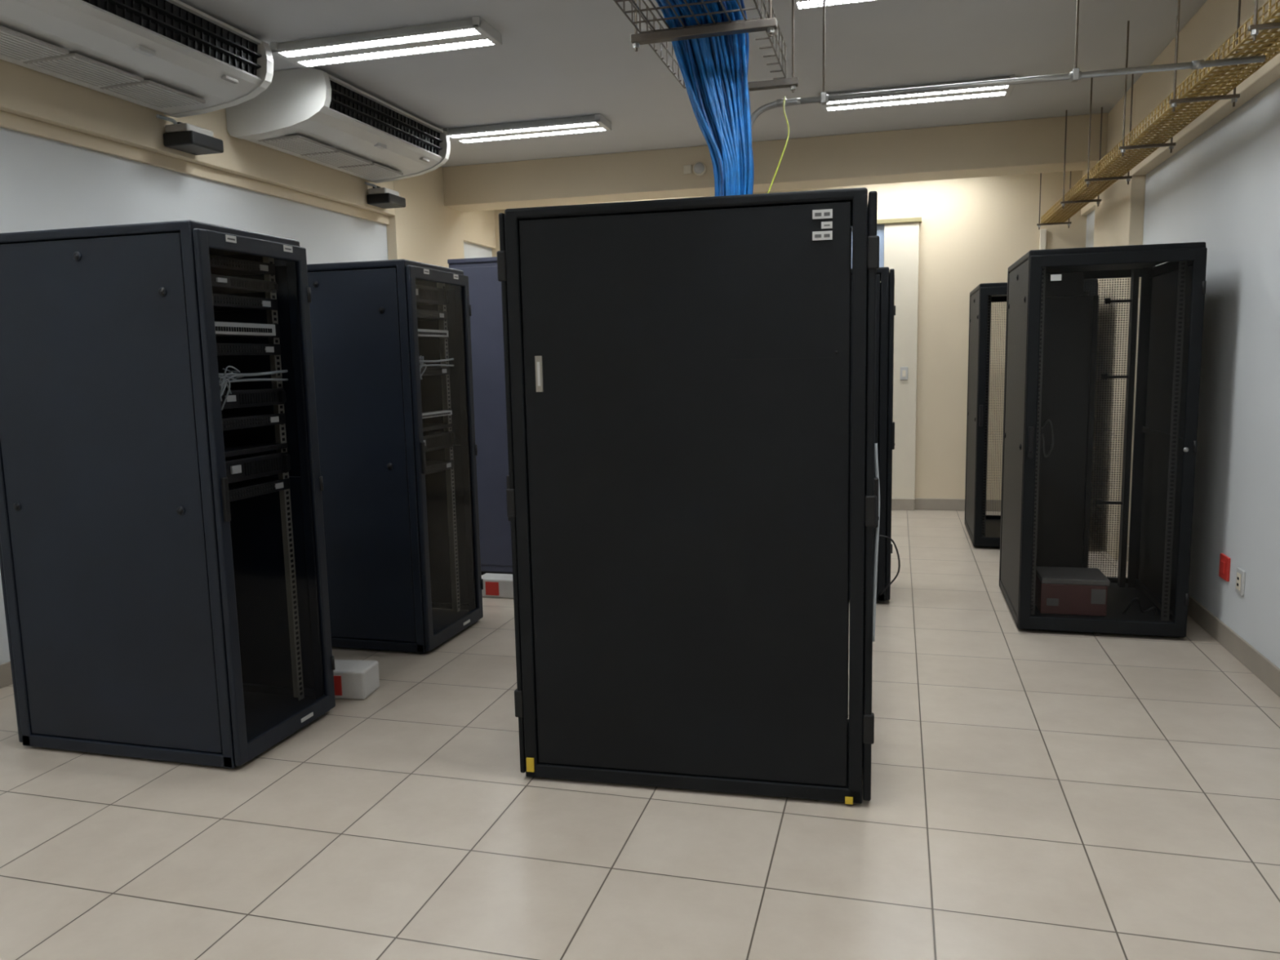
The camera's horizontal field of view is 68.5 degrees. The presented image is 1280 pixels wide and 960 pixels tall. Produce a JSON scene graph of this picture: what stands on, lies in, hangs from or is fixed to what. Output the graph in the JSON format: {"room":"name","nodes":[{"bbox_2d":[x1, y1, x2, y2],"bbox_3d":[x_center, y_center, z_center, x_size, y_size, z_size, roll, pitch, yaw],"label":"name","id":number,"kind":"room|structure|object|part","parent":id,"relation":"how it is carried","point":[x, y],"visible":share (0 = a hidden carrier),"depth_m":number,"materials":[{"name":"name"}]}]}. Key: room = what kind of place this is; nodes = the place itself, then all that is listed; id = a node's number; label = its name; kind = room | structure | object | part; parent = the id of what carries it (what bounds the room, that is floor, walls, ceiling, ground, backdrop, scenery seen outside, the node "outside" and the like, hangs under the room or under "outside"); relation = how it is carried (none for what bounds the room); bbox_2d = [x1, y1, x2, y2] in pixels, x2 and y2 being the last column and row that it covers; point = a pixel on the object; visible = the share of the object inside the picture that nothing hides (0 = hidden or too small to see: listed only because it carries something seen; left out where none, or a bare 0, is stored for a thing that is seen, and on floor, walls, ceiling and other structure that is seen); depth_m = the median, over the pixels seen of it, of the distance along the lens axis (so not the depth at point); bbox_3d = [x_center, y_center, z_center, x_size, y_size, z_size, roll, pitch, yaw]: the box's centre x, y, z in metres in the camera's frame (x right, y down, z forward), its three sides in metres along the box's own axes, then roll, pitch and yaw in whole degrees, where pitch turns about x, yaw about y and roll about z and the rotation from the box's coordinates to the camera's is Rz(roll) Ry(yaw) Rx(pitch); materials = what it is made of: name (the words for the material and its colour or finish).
{"room":"server room","nodes":[
{"label":"server room","id":0,"kind":"room"},
{"bbox_2d":[0,127,492,664],"bbox_3d":[-3.149,-0.625,4.264,0.150,3.250,12.170,1,8,15],"label":"wall","id":1,"kind":"structure","parent":0,"point":[46,184],"depth_m":5.21,"materials":[{"name":"white paint"}]},
{"bbox_2d":[0,661,13,688],"bbox_3d":[-3.314,1.069,3.428,0.014,0.110,9.750,1,8,15],"label":"baseboard","id":2,"kind":"structure","parent":1,"relation":"attached to","point":[6,677],"depth_m":4.48,"materials":[{"name":"tile"}]},
{"bbox_2d":[0,509,1279,959],"bbox_3d":[-0.296,1.084,3.712,5.990,0.120,12.170,1,8,15],"label":"floor","id":3,"kind":"structure","parent":0,"point":[1036,794],"depth_m":3.00,"materials":[{"name":"beige tile"}]},
{"bbox_2d":[0,219,335,768],"bbox_3d":[-1.913,0.047,3.773,1.067,1.990,0.631,1,8,15],"label":"rack","id":4,"kind":"object","parent":3,"relation":"on","point":[163,562],"visible":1,"depth_m":3.51,"materials":[{"name":"black metal"}]},
{"bbox_3d":[-2.410,0.035,3.909,0.035,1.956,0.620,1,8,15],"label":"door","id":5,"kind":"part","parent":4,"relation":"part of","materials":[{"name":"black metal"}]},
{"bbox_3d":[-1.996,0.073,3.479,0.885,1.883,0.019,1,8,15],"label":"panel","id":6,"kind":"part","parent":4,"relation":"part of","materials":[{"name":"black plastic"}]},
{"bbox_3d":[-1.417,0.058,3.639,0.041,1.938,0.622,1,8,15],"label":"door","id":7,"kind":"part","parent":4,"relation":"part of","materials":[{"name":"clear glass"}]},
{"bbox_3d":[-1.836,-0.005,4.065,0.885,1.883,0.019,1,8,15],"label":"panel","id":8,"kind":"part","parent":4,"relation":"part of","materials":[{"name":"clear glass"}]},
{"bbox_2d":[333,659,379,699],"bbox_3d":[-1.365,0.908,4.284,0.300,0.130,0.173,0,7,8],"label":"outlet box","id":9,"kind":"object","parent":3,"relation":"on","point":[353,679],"visible":0.52,"depth_m":4.20,"materials":[{"name":"white plastic"}]},
{"bbox_2d":[306,258,483,653],"bbox_3d":[-1.517,-0.135,5.133,1.082,1.990,0.666,1,8,15],"label":"rack","id":10,"kind":"object","parent":3,"relation":"on","point":[392,349],"visible":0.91,"depth_m":4.81,"materials":[{"name":"black metal"}]},
{"bbox_3d":[-1.605,-0.107,4.822,0.900,1.883,0.019,1,8,15],"label":"panel","id":11,"kind":"part","parent":10,"relation":"part of","materials":[{"name":"black plastic"}]},
{"bbox_3d":[-1.436,-0.190,5.441,0.900,1.883,0.019,1,8,15],"label":"panel","id":12,"kind":"part","parent":10,"relation":"part of","materials":[{"name":"clear glass"}]},
{"bbox_3d":[-1.015,-0.125,4.997,0.041,1.938,0.657,1,8,15],"label":"door","id":13,"kind":"part","parent":10,"relation":"part of","materials":[{"name":"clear glass"}]},
{"bbox_2d":[386,166,464,267],"bbox_3d":[-1.868,-1.193,8.490,0.090,3.250,1.270,1,8,15],"label":"column","id":14,"kind":"structure","parent":3,"relation":"on","point":[426,231],"depth_m":8.23,"materials":[{"name":"beige paint"}]},
{"bbox_2d":[447,257,512,575],"bbox_3d":[-0.697,-0.447,6.679,1.020,2.180,0.692,1,8,15],"label":"tall cabinet","id":15,"kind":"object","parent":3,"relation":"on","point":[484,286],"visible":0.15,"depth_m":6.41,"materials":[{"name":"blue metal"}]},
{"bbox_2d":[481,573,513,598],"bbox_3d":[-0.833,0.679,6.004,0.400,0.125,0.163,1,8,15],"label":"outlet box","id":16,"kind":"object","parent":3,"relation":"on","point":[495,585],"visible":0.34,"depth_m":5.95,"materials":[{"name":"white plastic"}]},
{"bbox_2d":[497,187,900,804],"bbox_3d":[0.246,0.053,3.388,1.323,1.985,0.626,0,7,13],"label":"rack","id":17,"kind":"object","parent":3,"relation":"on","point":[677,371],"visible":1,"depth_m":3.09,"materials":[{"name":"black metal"}]},
{"bbox_3d":[-0.381,0.042,3.535,0.035,1.951,0.615,0,7,13],"label":"door","id":18,"kind":"part","parent":17,"relation":"part of","materials":[{"name":"black plastic"}]},
{"bbox_3d":[0.275,0.000,3.688,1.070,1.878,0.012,0,7,13],"label":"panel","id":19,"kind":"part","parent":17,"relation":"part of","materials":[{"name":"black metal"}]},
{"bbox_3d":[0.802,0.052,3.265,0.041,1.951,0.615,0,7,13],"label":"door","id":20,"kind":"part","parent":17,"relation":"part of","materials":[{"name":"black plastic"}]},
{"bbox_2d":[848,266,895,601],"bbox_3d":[0.968,-0.281,5.917,1.232,1.975,0.626,1,8,15],"label":"rack","id":21,"kind":"object","parent":3,"relation":"on","point":[885,290],"visible":0.17,"depth_m":5.47,"materials":[{"name":"black metal"}]},
{"bbox_3d":[0.885,-0.260,5.626,1.050,1.860,0.019,1,8,15],"label":"panel","id":22,"kind":"part","parent":21,"relation":"part of","materials":[{"name":"black plastic"}]},
{"bbox_3d":[1.044,-0.338,6.206,1.050,1.860,0.019,1,8,15],"label":"panel","id":23,"kind":"part","parent":21,"relation":"part of","materials":[{"name":"black plastic"}]},
{"bbox_3d":[1.543,-0.283,5.761,0.041,1.933,0.615,1,8,15],"label":"door","id":24,"kind":"part","parent":21,"relation":"part of","materials":[{"name":"black plastic"}]},
{"bbox_2d":[964,279,1098,546],"bbox_3d":[3.039,-0.522,7.416,0.806,1.985,1.082,1,8,15],"label":"rack","id":25,"kind":"object","parent":3,"relation":"on","point":[984,530],"visible":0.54,"depth_m":7.18,"materials":[{"name":"black metal"}]},
{"bbox_3d":[2.660,-0.541,7.521,0.019,1.878,0.900,1,8,15],"label":"panel","id":26,"kind":"part","parent":25,"relation":"part of","materials":[{"name":"black plastic"}]},
{"bbox_3d":[3.176,-0.585,7.918,0.797,1.933,0.035,1,8,15],"label":"door","id":27,"kind":"part","parent":25,"relation":"part of","materials":[{"name":"black metal"}]},
{"bbox_2d":[999,241,1207,637],"bbox_3d":[2.508,-0.236,5.248,0.806,1.990,1.062,1,8,15],"label":"rack","id":28,"kind":"object","parent":3,"relation":"on","point":[1046,582],"visible":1,"depth_m":5.27,"materials":[{"name":"black metal"}]},
{"bbox_3d":[2.129,-0.255,5.352,0.019,1.883,0.880,1,8,15],"label":"panel","id":29,"kind":"part","parent":28,"relation":"part of","materials":[{"name":"black plastic"}]},
{"bbox_3d":[2.507,-0.300,5.700,0.440,1.878,0.035,1,8,15],"label":"blanking panel","id":30,"kind":"part","parent":28,"relation":"part of","materials":[{"name":"black plastic"}]},
{"bbox_3d":[2.643,-0.298,5.740,0.797,1.938,0.035,1,8,15],"label":"door","id":31,"kind":"part","parent":28,"relation":"part of","materials":[{"name":"black metal"}]},
{"bbox_3d":[2.888,-0.245,5.146,0.019,1.883,0.880,1,8,15],"label":"panel","id":32,"kind":"part","parent":28,"relation":"part of","materials":[{"name":"black plastic"}]},
{"bbox_2d":[1088,82,1146,559],"bbox_3d":[3.542,-1.123,7.045,0.090,3.250,1.220,1,8,15],"label":"column","id":33,"kind":"structure","parent":3,"relation":"on","point":[1119,215],"depth_m":6.78,"materials":[{"name":"beige paint"}]},
{"bbox_2d":[178,0,1207,167],"bbox_3d":[-0.367,-2.258,3.285,5.990,0.120,12.170,1,8,15],"label":"ceiling","id":34,"kind":"structure","parent":0,"point":[555,59],"depth_m":5.65,"materials":[{"name":"paint"}]},
{"bbox_2d":[0,0,273,118],"bbox_3d":[-2.539,-2.113,4.437,0.708,0.357,1.600,1,8,15],"label":"air conditioner","id":35,"kind":"object","parent":34,"relation":"attached to","point":[172,58],"visible":1,"depth_m":4.48,"materials":[{"name":"white plastic"}]},
{"bbox_2d":[0,59,395,224],"bbox_3d":[-3.338,-1.792,3.052,0.090,0.620,9.750,1,8,15],"label":"beam","id":36,"kind":"structure","parent":34,"relation":"attached to","point":[33,102],"depth_m":5.26,"materials":[{"name":"beige paint"}]},
{"bbox_2d":[155,114,223,155],"bbox_3d":[-2.562,-1.962,5.335,0.200,0.155,0.332,1,8,15],"label":"pump","id":37,"kind":"object","parent":36,"relation":"attached to","point":[188,138],"visible":1,"depth_m":5.27,"materials":[{"name":"black plastic"}]},
{"bbox_2d":[364,182,405,208],"bbox_3d":[-2.007,-2.233,7.363,0.200,0.155,0.332,1,8,15],"label":"pump","id":38,"kind":"object","parent":36,"relation":"attached to","point":[382,197],"visible":1,"depth_m":7.30,"materials":[{"name":"black plastic"}]},
{"bbox_2d":[225,67,450,182],"bbox_3d":[-1.989,-2.382,6.446,0.708,0.357,1.620,1,8,15],"label":"air conditioner","id":39,"kind":"object","parent":34,"relation":"attached to","point":[313,115],"visible":1,"depth_m":6.03,"materials":[{"name":"white plastic"}]},
{"bbox_2d":[269,16,502,67],"bbox_3d":[-1.392,-2.384,5.132,1.250,0.056,0.290,1,8,15],"label":"ceiling light","id":40,"kind":"object","parent":34,"relation":"attached to","point":[473,33],"depth_m":5.08,"materials":[{"name":"white plastic"}]},
{"bbox_2d":[442,113,611,143],"bbox_3d":[-0.855,-2.646,7.093,1.250,0.056,0.290,1,8,15],"label":"ceiling light","id":41,"kind":"object","parent":34,"relation":"attached to","point":[597,122],"depth_m":7.03,"materials":[{"name":"white plastic"}]},
{"bbox_2d":[613,0,798,93],"bbox_3d":[-0.459,-1.509,0.717,0.500,0.710,6.523,1,8,15],"label":"cable tray","id":42,"kind":"object","parent":34,"relation":"hanging from","point":[654,36],"visible":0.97,"depth_m":3.19,"materials":[{"name":"metal"}]},
{"bbox_2d":[655,0,754,196],"bbox_3d":[-0.499,-0.939,0.625,0.332,0.711,5.775,1,8,15],"label":"bundle","id":43,"kind":"object","parent":42,"relation":"on","point":[713,69],"visible":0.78,"depth_m":3.27,"materials":[{"name":"blue plastic"}]},
{"bbox_2d":[767,96,789,193],"bbox_3d":[0.536,-1.262,3.583,0.067,0.554,0.664,1,8,15],"label":"earth wire","id":44,"kind":"object","parent":42,"relation":"attached to","point":[784,96],"visible":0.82,"depth_m":3.50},
{"bbox_2d":[442,112,1107,212],"bbox_3d":[0.919,-2.654,7.997,5.510,0.345,0.380,1,8,15],"label":"beam","id":45,"kind":"structure","parent":34,"relation":"attached to","point":[1037,145],"depth_m":7.70,"materials":[{"name":"beige paint"}]},
{"bbox_2d":[683,161,706,176],"bbox_3d":[0.459,-2.613,7.895,0.195,0.110,0.064,1,8,15],"label":"fire alarm","id":46,"kind":"object","parent":45,"relation":"attached to","point":[700,168],"visible":1,"depth_m":7.87,"materials":[{"name":"beige paint"}]},
{"bbox_2d":[462,169,1095,248],"bbox_3d":[1.083,-2.611,8.601,5.690,0.590,0.850,1,8,15],"label":"beam","id":47,"kind":"structure","parent":34,"relation":"attached to","point":[478,227],"depth_m":9.35,"materials":[{"name":"beige paint"}]},
{"bbox_2d":[787,0,880,10],"bbox_3d":[1.320,-2.347,4.395,1.250,0.056,0.290,1,8,15],"label":"ceiling light","id":48,"kind":"object","parent":34,"relation":"attached to","point":[798,4],"depth_m":4.61,"materials":[{"name":"white plastic"}]},
{"bbox_2d":[818,75,1015,111],"bbox_3d":[1.856,-2.609,6.356,1.250,0.056,0.290,1,8,15],"label":"ceiling light","id":49,"kind":"object","parent":34,"relation":"attached to","point":[1002,91],"depth_m":6.34,"materials":[{"name":"white plastic"}]},
{"bbox_2d":[751,0,1265,126],"bbox_3d":[1.424,-1.870,3.855,2.024,0.870,0.040,1,8,15],"label":"conduit","id":50,"kind":"object","parent":34,"relation":"attached to","point":[1075,75],"visible":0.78,"depth_m":3.85,"materials":[{"name":"grey metal"}]},
{"bbox_2d":[1036,0,1279,229],"bbox_3d":[2.111,-1.815,2.682,0.280,0.710,11.707,1,8,15],"label":"cable tray","id":51,"kind":"object","parent":34,"relation":"hanging from","point":[1074,203],"visible":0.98,"depth_m":4.60,"materials":[{"name":"metal"}]},
{"bbox_2d":[1131,0,1279,175],"bbox_3d":[2.072,-1.727,1.606,0.090,0.610,9.800,1,8,15],"label":"beam","id":52,"kind":"structure","parent":34,"relation":"attached to","point":[1215,21],"depth_m":4.92,"materials":[{"name":"beige paint"}]},
{"bbox_2d":[491,170,1086,499],"bbox_3d":[1.242,-1.356,9.248,5.690,3.250,0.150,1,8,15],"label":"wall","id":53,"kind":"structure","parent":0,"point":[971,230],"depth_m":8.67,"materials":[{"name":"beige paint"}]},
{"bbox_2d":[850,217,921,510],"bbox_3d":[1.924,-1.068,8.969,1.420,2.720,0.095,1,8,15],"label":"door","id":54,"kind":"structure","parent":53,"relation":"in","point":[899,238],"depth_m":8.79,"materials":[{"name":"beige paint"}]},
{"bbox_2d":[900,367,907,379],"bbox_3d":[2.477,-0.999,8.814,0.070,0.120,0.016,1,8,15],"label":"light switch","id":55,"kind":"object","parent":54,"relation":"attached to","point":[904,371],"visible":1,"depth_m":8.81,"materials":[{"name":"beige paint"}]},
{"bbox_2d":[914,497,1001,511],"bbox_3d":[3.314,0.239,8.808,1.420,0.110,0.014,1,8,15],"label":"baseboard","id":56,"kind":"structure","parent":53,"relation":"attached to","point":[958,504],"depth_m":8.91,"materials":[{"name":"tile"}]},
{"bbox_2d":[1039,228,1046,249],"bbox_3d":[3.616,-1.565,8.476,0.050,1.360,0.030,1,8,15],"label":"conduit","id":57,"kind":"object","parent":53,"relation":"attached to","point":[1042,232],"visible":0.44,"depth_m":8.39,"materials":[{"name":"beige paint"}]},
{"bbox_2d":[1085,78,1279,668],"bbox_3d":[2.486,-0.549,2.732,0.150,3.250,12.170,1,8,15],"label":"wall","id":58,"kind":"structure","parent":0,"point":[1221,190],"depth_m":4.59,"materials":[{"name":"white paint"}]},
{"bbox_2d":[1126,544,1279,697],"bbox_3d":[2.169,1.139,1.963,0.014,0.110,9.800,1,8,15],"label":"baseboard","id":59,"kind":"structure","parent":58,"relation":"attached to","point":[1255,661],"depth_m":4.50,"materials":[{"name":"tile"}]},
{"bbox_2d":[1218,553,1231,581],"bbox_3d":[2.919,0.436,4.696,0.020,0.120,0.120,1,8,15],"label":"wall outlet","id":60,"kind":"object","parent":58,"relation":"attached to","point":[1224,561],"visible":1,"depth_m":4.67,"materials":[{"name":"red plastic"}]},
{"bbox_2d":[1235,567,1245,595],"bbox_3d":[2.861,0.485,4.483,0.018,0.120,0.090,1,8,15],"label":"wall outlet","id":61,"kind":"object","parent":58,"relation":"attached to","point":[1241,574],"visible":1,"depth_m":4.46,"materials":[{"name":"beige paint"}]}
]}

